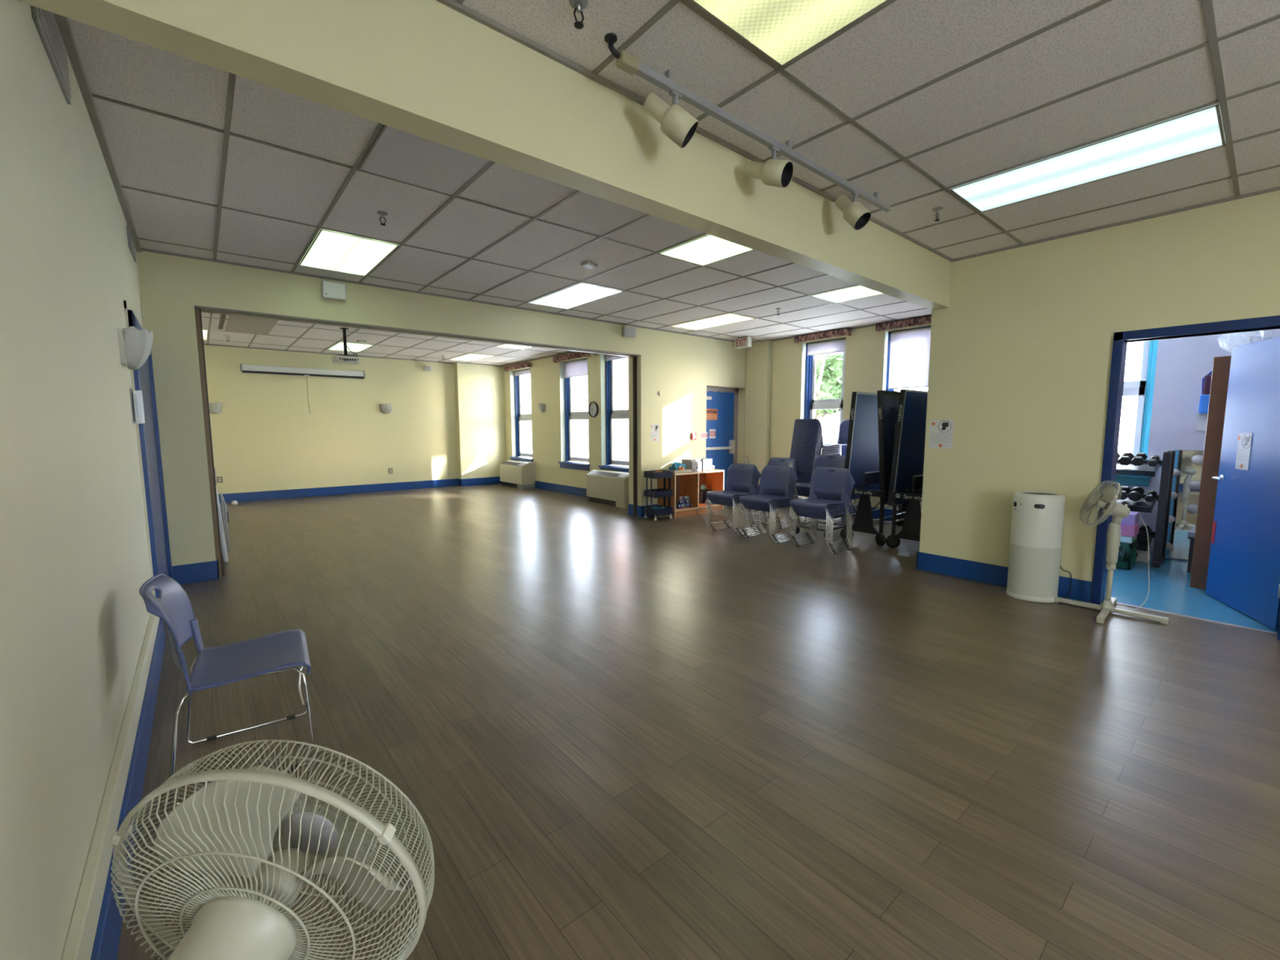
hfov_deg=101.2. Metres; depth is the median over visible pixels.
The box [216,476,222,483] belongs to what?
electrical outlet
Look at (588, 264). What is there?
smoke detector
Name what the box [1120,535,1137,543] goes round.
tub
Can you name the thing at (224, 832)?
pedestal fan
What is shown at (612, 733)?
floor
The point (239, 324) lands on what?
ceiling access panel
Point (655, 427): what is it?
notice sheet
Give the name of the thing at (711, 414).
door sign
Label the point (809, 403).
window
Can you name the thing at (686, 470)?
tray
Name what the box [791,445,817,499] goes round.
chair
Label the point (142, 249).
trim
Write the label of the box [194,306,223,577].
trim
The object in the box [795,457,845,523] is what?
chair
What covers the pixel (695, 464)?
cardboard box
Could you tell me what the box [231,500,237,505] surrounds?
cup
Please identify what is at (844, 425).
chair
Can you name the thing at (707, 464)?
storage bin
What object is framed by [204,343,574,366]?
trim
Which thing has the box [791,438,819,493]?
chair
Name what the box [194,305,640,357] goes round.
trim
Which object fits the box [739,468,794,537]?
chair
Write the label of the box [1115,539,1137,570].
crate
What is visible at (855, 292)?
recessed light
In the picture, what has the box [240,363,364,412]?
projection screen
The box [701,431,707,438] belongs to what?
notice sheet
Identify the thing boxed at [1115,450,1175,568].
dumbbell rack
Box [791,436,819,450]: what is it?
chair
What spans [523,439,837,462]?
ground
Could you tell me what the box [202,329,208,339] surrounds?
recessed light
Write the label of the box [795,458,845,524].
chair
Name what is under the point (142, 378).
door
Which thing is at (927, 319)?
valance
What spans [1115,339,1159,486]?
window
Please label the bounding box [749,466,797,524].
chair
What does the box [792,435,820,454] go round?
chair
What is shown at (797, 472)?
chair
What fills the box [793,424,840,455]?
chair
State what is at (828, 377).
tree
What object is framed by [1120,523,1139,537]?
foam block
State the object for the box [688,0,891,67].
recessed light
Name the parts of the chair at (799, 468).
backrest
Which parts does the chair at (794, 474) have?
sled leg, seat, backrest, sled leg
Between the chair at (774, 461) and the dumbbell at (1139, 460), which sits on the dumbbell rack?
the dumbbell at (1139, 460)
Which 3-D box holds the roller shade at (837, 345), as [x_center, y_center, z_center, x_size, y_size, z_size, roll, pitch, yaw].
[3.144,-2.230,8.854,0.050,0.210,0.710,-5,8,-40]
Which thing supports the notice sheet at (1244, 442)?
attached to the door at (1243, 574)
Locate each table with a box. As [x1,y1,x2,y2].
[215,486,230,562]
[217,506,222,553]
[840,390,921,546]
[885,389,927,548]
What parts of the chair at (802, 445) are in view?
backrest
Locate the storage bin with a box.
[697,457,712,471]
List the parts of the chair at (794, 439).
backrest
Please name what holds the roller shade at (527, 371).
attached to the window at (517, 416)
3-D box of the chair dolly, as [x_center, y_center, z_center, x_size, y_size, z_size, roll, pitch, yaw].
[2.459,0.672,7.147,0.560,0.128,0.490,-5,8,-40]
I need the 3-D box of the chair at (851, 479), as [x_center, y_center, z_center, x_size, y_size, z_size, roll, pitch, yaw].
[2.183,0.356,6.255,0.545,0.832,0.498,-5,8,-40]
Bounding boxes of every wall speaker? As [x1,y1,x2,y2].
[320,280,346,300]
[423,365,431,370]
[622,326,635,337]
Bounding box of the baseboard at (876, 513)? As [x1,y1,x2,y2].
[844,504,921,520]
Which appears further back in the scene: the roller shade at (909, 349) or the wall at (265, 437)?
the wall at (265, 437)
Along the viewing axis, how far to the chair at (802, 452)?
7.58 m
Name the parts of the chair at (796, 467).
sled leg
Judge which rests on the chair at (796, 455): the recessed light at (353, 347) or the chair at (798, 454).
the chair at (798, 454)
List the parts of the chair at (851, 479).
sled leg, seat, backrest, sled leg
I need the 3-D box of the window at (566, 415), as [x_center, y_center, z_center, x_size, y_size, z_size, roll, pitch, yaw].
[-1.332,-1.382,11.158,0.270,2.300,1.180,-5,8,-40]
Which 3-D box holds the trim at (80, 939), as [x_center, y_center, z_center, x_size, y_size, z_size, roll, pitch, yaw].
[-0.565,1.188,0.339,0.027,0.110,8.260,-5,8,-40]
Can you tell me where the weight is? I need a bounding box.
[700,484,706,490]
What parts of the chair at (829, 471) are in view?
sled leg, seat, backrest, sled leg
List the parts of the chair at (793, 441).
backrest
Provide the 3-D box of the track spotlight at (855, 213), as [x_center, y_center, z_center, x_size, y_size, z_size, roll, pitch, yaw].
[1.372,-1.732,3.393,0.130,0.245,0.233,-5,8,-40]
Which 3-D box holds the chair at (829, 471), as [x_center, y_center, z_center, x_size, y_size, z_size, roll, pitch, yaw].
[2.143,0.306,6.217,0.545,0.832,0.498,-5,8,-40]
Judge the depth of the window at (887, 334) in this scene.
8.09 m
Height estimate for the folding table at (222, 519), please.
0.759 m
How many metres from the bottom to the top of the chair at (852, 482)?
0.832 m
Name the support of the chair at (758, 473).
on the chair at (759, 476)
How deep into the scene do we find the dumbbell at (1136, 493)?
5.62 m
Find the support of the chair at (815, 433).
on the chair at (809, 436)
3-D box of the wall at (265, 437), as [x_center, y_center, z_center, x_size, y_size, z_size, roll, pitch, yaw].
[-6.064,-1.239,11.842,6.880,3.020,0.150,-5,8,-40]
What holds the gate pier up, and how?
on the ground at (526, 448)
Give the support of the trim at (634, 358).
attached to the wall at (681, 367)
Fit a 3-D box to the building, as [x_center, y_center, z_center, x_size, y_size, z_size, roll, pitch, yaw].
[-12.115,-8.155,62.347,10.800,7.400,36.800,-5,8,-40]
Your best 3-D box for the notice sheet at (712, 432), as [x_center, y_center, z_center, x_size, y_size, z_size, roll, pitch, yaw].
[1.338,-0.854,9.717,0.170,0.170,0.002,-5,8,-40]
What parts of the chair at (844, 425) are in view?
seat, backrest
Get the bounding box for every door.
[123,300,173,641]
[706,386,738,490]
[1090,315,1279,640]
[1189,355,1231,589]
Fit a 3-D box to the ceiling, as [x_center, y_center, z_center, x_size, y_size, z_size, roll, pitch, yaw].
[0.015,-2.219,5.946,8.900,0.106,16.800,-5,8,-40]
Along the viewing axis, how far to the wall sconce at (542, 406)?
11.97 m
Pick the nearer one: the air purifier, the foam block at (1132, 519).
the air purifier
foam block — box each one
[1111,511,1139,525]
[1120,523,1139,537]
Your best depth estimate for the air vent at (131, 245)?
3.99 m
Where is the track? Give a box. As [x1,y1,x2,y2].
[604,32,891,212]
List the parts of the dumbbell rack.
frame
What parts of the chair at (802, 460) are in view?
backrest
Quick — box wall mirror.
[1164,449,1204,559]
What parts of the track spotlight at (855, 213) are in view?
stem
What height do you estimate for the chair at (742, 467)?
0.832 m
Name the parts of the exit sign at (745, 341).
panel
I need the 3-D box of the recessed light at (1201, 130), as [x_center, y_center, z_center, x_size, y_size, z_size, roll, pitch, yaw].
[2.647,-1.892,3.196,0.586,0.011,1.201,-5,8,-40]
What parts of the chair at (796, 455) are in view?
backrest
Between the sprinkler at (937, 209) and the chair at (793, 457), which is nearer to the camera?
the sprinkler at (937, 209)
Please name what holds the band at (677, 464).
in the tray at (686, 470)
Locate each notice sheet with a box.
[650,423,658,441]
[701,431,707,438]
[709,429,715,438]
[928,419,954,448]
[1235,432,1252,470]
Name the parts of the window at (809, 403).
sash, sash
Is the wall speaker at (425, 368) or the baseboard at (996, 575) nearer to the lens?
the baseboard at (996, 575)
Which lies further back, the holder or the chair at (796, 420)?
the chair at (796, 420)
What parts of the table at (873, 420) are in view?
net post, frame, frame, frame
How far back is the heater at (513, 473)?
12.54 m
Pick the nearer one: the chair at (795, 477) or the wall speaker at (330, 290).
the wall speaker at (330, 290)
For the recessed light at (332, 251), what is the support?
in the ceiling
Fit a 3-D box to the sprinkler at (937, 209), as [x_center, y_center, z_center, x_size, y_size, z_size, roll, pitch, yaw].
[2.149,-1.916,3.800,0.072,0.085,0.072,-5,8,-40]
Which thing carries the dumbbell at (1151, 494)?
on the dumbbell rack
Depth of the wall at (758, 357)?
9.75 m
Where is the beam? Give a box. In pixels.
[16,0,951,310]
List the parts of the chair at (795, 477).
sled leg, seat, backrest, sled leg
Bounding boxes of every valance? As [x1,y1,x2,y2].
[504,361,532,371]
[552,351,590,362]
[794,328,851,342]
[875,315,931,331]
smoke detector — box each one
[356,339,366,342]
[581,261,597,269]
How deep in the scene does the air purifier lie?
4.35 m
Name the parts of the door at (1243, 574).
lever handle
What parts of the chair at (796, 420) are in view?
backrest, seat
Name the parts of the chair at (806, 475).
backrest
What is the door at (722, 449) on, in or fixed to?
in the wall at (681, 367)
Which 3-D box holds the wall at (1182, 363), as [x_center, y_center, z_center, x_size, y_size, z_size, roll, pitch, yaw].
[5.207,-0.737,6.642,0.320,3.020,9.980,-5,8,-40]
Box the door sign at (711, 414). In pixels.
[706,408,717,419]
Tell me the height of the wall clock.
0.316 m
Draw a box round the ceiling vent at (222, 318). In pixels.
[217,314,226,328]
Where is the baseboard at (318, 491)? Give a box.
[217,476,501,503]
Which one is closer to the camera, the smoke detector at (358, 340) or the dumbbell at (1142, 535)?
the dumbbell at (1142, 535)
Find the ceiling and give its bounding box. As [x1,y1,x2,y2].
[67,0,1279,366]
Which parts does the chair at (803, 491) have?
seat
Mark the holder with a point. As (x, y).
(136, 397)
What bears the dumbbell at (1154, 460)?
on the dumbbell rack
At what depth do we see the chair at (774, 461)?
7.81 m
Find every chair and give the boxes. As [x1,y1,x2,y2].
[138,573,315,804]
[705,463,756,529]
[706,466,757,531]
[707,467,759,533]
[709,471,759,534]
[710,473,760,536]
[737,465,793,536]
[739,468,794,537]
[740,470,795,540]
[742,473,796,542]
[743,476,797,543]
[747,457,795,518]
[747,459,796,520]
[748,464,796,522]
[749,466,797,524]
[749,468,796,525]
[749,471,796,527]
[750,471,797,528]
[786,467,834,524]
[786,469,834,527]
[787,462,834,520]
[787,464,824,521]
[788,454,814,509]
[788,456,814,511]
[788,458,813,512]
[788,460,817,519]
[788,466,835,521]
[788,466,849,544]
[789,453,815,507]
[789,470,850,546]
[790,448,817,457]
[790,451,816,457]
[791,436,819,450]
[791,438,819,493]
[791,440,819,495]
[791,442,818,496]
[791,444,817,497]
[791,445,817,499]
[791,447,817,456]
[791,471,852,548]
[791,477,853,551]
[792,431,821,451]
[792,433,820,448]
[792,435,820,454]
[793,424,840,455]
[793,426,839,455]
[793,427,839,454]
[793,429,821,450]
[793,479,853,552]
[794,418,841,455]
[794,420,841,454]
[794,422,840,455]
[794,481,854,554]
[795,454,845,521]
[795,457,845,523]
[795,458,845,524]
[795,493,844,528]
[796,492,844,527]
[824,419,849,448]
[840,438,847,451]
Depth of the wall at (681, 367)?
5.66 m
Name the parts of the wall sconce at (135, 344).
plate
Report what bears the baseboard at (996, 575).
attached to the wall at (1020, 358)
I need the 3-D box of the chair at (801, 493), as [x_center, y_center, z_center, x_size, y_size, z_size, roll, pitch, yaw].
[2.472,0.164,7.107,0.545,0.832,0.498,-5,8,-40]
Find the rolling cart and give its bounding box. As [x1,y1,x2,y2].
[644,470,672,520]
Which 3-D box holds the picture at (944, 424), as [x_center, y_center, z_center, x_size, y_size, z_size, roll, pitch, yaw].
[2.964,-0.523,5.111,0.001,0.080,0.064,-5,8,-40]
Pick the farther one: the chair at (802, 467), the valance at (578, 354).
the valance at (578, 354)
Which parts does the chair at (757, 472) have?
sled leg, seat, backrest, sled leg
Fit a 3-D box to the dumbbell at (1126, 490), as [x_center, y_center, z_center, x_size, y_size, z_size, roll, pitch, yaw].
[5.274,0.141,5.742,0.222,0.134,0.106,-5,8,-40]
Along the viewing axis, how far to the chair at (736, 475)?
7.27 m
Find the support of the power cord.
attached to the air purifier
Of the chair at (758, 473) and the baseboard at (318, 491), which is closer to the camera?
the chair at (758, 473)
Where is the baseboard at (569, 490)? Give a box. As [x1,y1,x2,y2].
[534,480,588,497]
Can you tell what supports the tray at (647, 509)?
on the rolling cart
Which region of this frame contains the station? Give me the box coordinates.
[691,432,696,439]
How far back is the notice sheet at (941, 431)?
5.14 m
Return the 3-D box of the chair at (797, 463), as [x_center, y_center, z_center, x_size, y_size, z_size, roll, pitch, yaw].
[2.535,0.144,7.815,0.545,0.832,0.498,-3,7,-30]
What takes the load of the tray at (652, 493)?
on the rolling cart
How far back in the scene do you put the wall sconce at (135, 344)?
2.99 m
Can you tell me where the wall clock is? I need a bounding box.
[588,401,599,417]
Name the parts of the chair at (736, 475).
sled leg, seat, backrest, sled leg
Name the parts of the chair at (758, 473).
sled leg, seat, backrest, sled leg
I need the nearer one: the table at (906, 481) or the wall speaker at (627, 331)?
the table at (906, 481)
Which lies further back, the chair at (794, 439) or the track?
the chair at (794, 439)
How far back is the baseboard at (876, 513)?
8.24 m
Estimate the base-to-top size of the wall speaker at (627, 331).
0.149 m
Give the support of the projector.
hanging from the ceiling
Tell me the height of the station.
0.120 m
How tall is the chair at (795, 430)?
0.832 m
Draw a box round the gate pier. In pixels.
[613,364,628,461]
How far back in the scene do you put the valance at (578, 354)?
10.86 m
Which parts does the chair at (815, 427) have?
backrest, seat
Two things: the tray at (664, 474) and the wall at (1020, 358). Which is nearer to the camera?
the wall at (1020, 358)
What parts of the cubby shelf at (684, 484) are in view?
panel, panel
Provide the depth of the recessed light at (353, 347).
10.25 m
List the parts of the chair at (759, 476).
sled leg, seat, sled leg, backrest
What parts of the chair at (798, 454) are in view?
backrest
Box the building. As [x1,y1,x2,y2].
[521,373,588,448]
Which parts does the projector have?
mount plate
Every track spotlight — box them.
[643,89,698,148]
[745,145,793,187]
[835,191,871,230]
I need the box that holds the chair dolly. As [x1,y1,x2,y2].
[795,520,844,538]
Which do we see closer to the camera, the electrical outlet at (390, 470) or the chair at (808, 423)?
the chair at (808, 423)
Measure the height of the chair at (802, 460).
0.832 m
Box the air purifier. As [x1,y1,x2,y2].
[1006,491,1065,603]
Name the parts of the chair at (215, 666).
backrest, sled leg, sled leg, seat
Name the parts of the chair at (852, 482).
sled leg, seat, backrest, sled leg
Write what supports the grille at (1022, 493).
attached to the air purifier
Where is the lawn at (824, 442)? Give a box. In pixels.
[573,440,837,450]
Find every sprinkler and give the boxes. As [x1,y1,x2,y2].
[377,211,387,226]
[568,0,588,29]
[932,206,943,221]
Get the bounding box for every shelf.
[657,469,724,518]
[1115,458,1162,476]
[1115,493,1159,512]
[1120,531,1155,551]
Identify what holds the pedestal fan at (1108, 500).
on the floor
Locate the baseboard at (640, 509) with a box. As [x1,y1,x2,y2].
[628,503,657,517]
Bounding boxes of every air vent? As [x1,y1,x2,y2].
[31,5,71,104]
[126,225,136,262]
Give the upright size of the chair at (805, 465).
0.832 m
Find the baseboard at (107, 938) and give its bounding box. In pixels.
[90,618,164,959]
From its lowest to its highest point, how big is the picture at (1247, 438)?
0.080 m
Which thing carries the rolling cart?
on the floor
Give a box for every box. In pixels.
[681,458,702,471]
[698,489,711,503]
[1120,547,1151,562]
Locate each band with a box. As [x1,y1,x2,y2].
[668,463,676,470]
[673,461,681,470]
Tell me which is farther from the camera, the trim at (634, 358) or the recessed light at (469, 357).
the recessed light at (469, 357)
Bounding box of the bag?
[1195,370,1212,431]
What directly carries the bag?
hanging from the wall at (1182, 363)
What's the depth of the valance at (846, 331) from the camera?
8.68 m
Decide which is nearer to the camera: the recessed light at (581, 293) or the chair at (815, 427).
the recessed light at (581, 293)
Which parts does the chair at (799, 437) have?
backrest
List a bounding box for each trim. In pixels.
[53,13,141,252]
[61,613,159,959]
[141,248,875,342]
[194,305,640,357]
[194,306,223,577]
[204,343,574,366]
[435,0,1279,262]
[632,355,637,516]
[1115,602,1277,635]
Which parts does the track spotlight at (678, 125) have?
stem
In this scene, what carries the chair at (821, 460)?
on the chair at (797, 489)
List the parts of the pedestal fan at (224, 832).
blade, blade, blade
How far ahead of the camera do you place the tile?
3.10 m
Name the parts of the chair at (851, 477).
sled leg, seat, backrest, sled leg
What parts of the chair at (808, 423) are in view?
backrest, seat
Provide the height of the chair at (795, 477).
0.832 m
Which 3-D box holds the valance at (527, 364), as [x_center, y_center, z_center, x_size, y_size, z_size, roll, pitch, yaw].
[-2.976,-2.743,12.765,0.125,0.119,1.240,-5,8,-40]
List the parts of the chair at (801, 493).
seat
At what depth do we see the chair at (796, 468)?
7.59 m
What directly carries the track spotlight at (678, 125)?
attached to the track
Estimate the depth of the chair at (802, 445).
7.60 m
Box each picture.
[942,422,948,430]
[1244,435,1249,445]
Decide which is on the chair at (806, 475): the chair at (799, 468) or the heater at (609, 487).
the chair at (799, 468)
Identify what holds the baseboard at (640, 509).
attached to the wall at (681, 367)
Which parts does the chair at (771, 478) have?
sled leg, seat, backrest, sled leg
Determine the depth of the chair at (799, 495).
7.05 m
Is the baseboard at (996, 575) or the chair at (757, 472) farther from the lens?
the chair at (757, 472)
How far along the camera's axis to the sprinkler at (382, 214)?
3.85 m
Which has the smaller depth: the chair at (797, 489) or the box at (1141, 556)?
the box at (1141, 556)
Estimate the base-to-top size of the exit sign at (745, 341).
0.184 m
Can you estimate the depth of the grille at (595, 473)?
9.95 m
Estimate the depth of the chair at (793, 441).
7.56 m
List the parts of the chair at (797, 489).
seat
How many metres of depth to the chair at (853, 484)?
6.20 m
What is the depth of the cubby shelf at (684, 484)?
8.85 m
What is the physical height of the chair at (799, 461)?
0.832 m
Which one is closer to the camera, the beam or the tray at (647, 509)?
the beam
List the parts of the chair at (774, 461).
backrest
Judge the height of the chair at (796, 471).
0.832 m
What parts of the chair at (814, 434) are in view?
backrest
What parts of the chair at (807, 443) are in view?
backrest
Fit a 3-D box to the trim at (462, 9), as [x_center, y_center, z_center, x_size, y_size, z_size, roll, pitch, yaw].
[2.507,-1.658,0.934,5.880,0.019,5.665,-5,8,-40]
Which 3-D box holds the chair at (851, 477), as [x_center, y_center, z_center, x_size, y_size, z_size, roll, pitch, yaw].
[2.163,0.331,6.236,0.545,0.832,0.498,-5,8,-40]
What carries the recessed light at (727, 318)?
in the ceiling
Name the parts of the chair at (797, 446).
backrest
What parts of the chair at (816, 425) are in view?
seat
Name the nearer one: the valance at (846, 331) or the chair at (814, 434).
the chair at (814, 434)
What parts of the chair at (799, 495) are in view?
seat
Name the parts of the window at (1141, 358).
pane, sill, pane, sash, sash, frame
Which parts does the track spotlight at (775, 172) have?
stem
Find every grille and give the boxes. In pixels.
[501,461,520,465]
[587,470,621,477]
[1021,492,1055,494]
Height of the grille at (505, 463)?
0.063 m
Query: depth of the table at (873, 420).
6.61 m
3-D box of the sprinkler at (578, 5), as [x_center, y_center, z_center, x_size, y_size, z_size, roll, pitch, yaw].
[-0.226,-1.722,1.943,0.072,0.085,0.072,-5,8,-40]
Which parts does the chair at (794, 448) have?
backrest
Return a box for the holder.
[128,388,145,423]
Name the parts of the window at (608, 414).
frame, sill, sash, sash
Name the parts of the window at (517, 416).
sill, frame, sash, sash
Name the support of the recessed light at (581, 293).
in the ceiling
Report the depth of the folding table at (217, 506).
5.61 m
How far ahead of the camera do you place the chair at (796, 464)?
7.65 m
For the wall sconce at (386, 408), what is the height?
0.220 m
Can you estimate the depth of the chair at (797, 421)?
7.61 m
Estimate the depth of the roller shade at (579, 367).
11.10 m
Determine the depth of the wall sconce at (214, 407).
9.93 m
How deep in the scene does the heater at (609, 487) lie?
9.79 m
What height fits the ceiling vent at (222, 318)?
0.012 m
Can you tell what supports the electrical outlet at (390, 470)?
attached to the wall at (265, 437)
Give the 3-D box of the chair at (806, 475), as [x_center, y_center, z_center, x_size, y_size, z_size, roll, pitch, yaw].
[2.521,0.249,7.817,0.545,0.832,0.498,-3,7,-30]
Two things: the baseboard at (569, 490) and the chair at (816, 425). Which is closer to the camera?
the chair at (816, 425)
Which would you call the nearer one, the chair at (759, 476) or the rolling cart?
the chair at (759, 476)
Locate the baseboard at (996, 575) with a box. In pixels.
[915,551,1091,602]
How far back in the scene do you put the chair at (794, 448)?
7.58 m
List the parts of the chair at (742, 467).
sled leg, seat, backrest, sled leg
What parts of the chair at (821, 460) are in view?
seat, backrest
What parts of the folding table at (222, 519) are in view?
folded leg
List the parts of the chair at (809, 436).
backrest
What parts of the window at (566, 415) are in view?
sill, frame, sash, sash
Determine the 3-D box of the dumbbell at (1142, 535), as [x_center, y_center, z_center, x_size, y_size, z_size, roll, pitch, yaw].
[5.399,0.566,5.636,0.222,0.137,0.110,-5,8,-40]
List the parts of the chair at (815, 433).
backrest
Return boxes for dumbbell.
[1117,485,1130,499]
[1118,452,1134,465]
[1128,486,1144,501]
[1131,452,1147,466]
[1137,524,1151,540]
[1143,489,1157,502]
[1147,455,1160,466]
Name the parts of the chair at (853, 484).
sled leg, seat, sled leg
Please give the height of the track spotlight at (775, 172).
0.215 m
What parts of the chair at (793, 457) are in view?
backrest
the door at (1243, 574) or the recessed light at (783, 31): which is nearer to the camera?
the recessed light at (783, 31)
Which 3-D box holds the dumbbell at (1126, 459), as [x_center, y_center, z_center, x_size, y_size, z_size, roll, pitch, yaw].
[5.274,-0.232,5.704,0.222,0.134,0.106,-5,8,-40]
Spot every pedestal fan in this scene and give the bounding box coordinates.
[110,739,434,959]
[1053,480,1168,624]
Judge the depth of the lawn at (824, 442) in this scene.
57.20 m
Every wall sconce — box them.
[117,326,152,369]
[208,401,222,413]
[380,403,391,413]
[538,403,545,412]
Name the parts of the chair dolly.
frame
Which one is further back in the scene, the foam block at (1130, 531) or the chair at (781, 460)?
the chair at (781, 460)
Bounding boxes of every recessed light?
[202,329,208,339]
[298,228,399,275]
[327,342,374,351]
[449,353,493,360]
[494,343,531,349]
[528,282,623,309]
[657,234,753,266]
[670,312,755,330]
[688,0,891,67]
[809,284,883,303]
[949,102,1226,212]
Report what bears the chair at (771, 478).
on the chair at (794, 474)
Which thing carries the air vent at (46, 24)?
in the wall at (74, 562)
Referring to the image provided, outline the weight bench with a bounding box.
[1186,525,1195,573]
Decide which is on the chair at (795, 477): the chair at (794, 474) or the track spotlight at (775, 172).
the chair at (794, 474)
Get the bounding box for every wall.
[0,0,151,959]
[137,250,746,584]
[204,345,457,493]
[453,362,506,479]
[503,351,628,488]
[744,339,771,483]
[768,323,1279,560]
[919,190,1279,634]
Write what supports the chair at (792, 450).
on the chair at (802, 452)
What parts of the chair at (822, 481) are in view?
sled leg, seat, backrest, sled leg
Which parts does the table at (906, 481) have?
frame, frame, net post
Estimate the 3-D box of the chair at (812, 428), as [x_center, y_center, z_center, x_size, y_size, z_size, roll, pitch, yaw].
[2.599,-0.355,7.802,0.545,0.832,0.498,-3,7,-29]
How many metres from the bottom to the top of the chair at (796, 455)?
0.832 m
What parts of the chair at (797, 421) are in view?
backrest, seat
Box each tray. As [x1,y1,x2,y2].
[644,470,672,479]
[644,488,672,497]
[644,505,672,515]
[662,468,692,473]
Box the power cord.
[1059,565,1071,598]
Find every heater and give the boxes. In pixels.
[499,460,535,488]
[586,469,628,508]
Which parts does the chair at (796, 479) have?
sled leg, seat, backrest, sled leg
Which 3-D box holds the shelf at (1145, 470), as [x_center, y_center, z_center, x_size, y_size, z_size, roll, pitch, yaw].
[5.082,-0.166,5.952,0.412,0.157,1.200,-5,8,-40]
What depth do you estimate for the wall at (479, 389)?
13.18 m
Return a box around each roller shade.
[514,368,530,376]
[564,358,587,377]
[605,355,628,360]
[807,338,845,355]
[888,326,931,389]
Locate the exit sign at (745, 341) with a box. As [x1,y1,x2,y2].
[734,336,751,348]
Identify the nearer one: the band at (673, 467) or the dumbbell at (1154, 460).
the dumbbell at (1154, 460)
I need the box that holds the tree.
[813,351,843,423]
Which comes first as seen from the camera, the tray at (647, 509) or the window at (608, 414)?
the tray at (647, 509)
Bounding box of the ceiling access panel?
[225,315,278,335]
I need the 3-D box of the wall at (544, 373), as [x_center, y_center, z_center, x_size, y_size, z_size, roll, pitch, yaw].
[-1.569,-1.223,11.578,0.320,3.020,6.320,-5,8,-40]
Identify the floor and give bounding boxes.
[116,483,1279,959]
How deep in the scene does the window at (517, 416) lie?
13.33 m
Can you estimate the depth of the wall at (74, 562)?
1.46 m
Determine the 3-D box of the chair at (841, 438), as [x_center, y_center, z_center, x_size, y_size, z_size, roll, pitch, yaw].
[3.217,-0.474,8.179,0.545,0.832,0.498,-5,8,-40]
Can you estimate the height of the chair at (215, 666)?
0.832 m
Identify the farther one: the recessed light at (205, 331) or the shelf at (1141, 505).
the recessed light at (205, 331)
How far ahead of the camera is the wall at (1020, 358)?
4.43 m
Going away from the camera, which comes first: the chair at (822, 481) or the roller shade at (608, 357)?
the chair at (822, 481)
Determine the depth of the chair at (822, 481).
6.23 m
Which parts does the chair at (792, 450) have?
backrest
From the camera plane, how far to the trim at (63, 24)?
2.54 m
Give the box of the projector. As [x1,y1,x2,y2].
[332,327,359,364]
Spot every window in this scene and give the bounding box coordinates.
[509,368,533,462]
[558,358,590,471]
[598,354,628,472]
[800,337,845,426]
[882,325,931,391]
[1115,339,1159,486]
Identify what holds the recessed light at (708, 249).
in the ceiling
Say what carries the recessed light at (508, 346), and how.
in the ceiling
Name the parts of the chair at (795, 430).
backrest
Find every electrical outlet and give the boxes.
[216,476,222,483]
[388,467,392,473]
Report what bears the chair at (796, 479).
on the floor
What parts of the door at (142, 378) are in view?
casing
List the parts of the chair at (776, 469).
sled leg, seat, backrest, sled leg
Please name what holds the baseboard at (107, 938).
attached to the wall at (74, 562)
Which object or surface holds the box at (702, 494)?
on the cubby shelf at (684, 484)
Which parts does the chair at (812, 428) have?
backrest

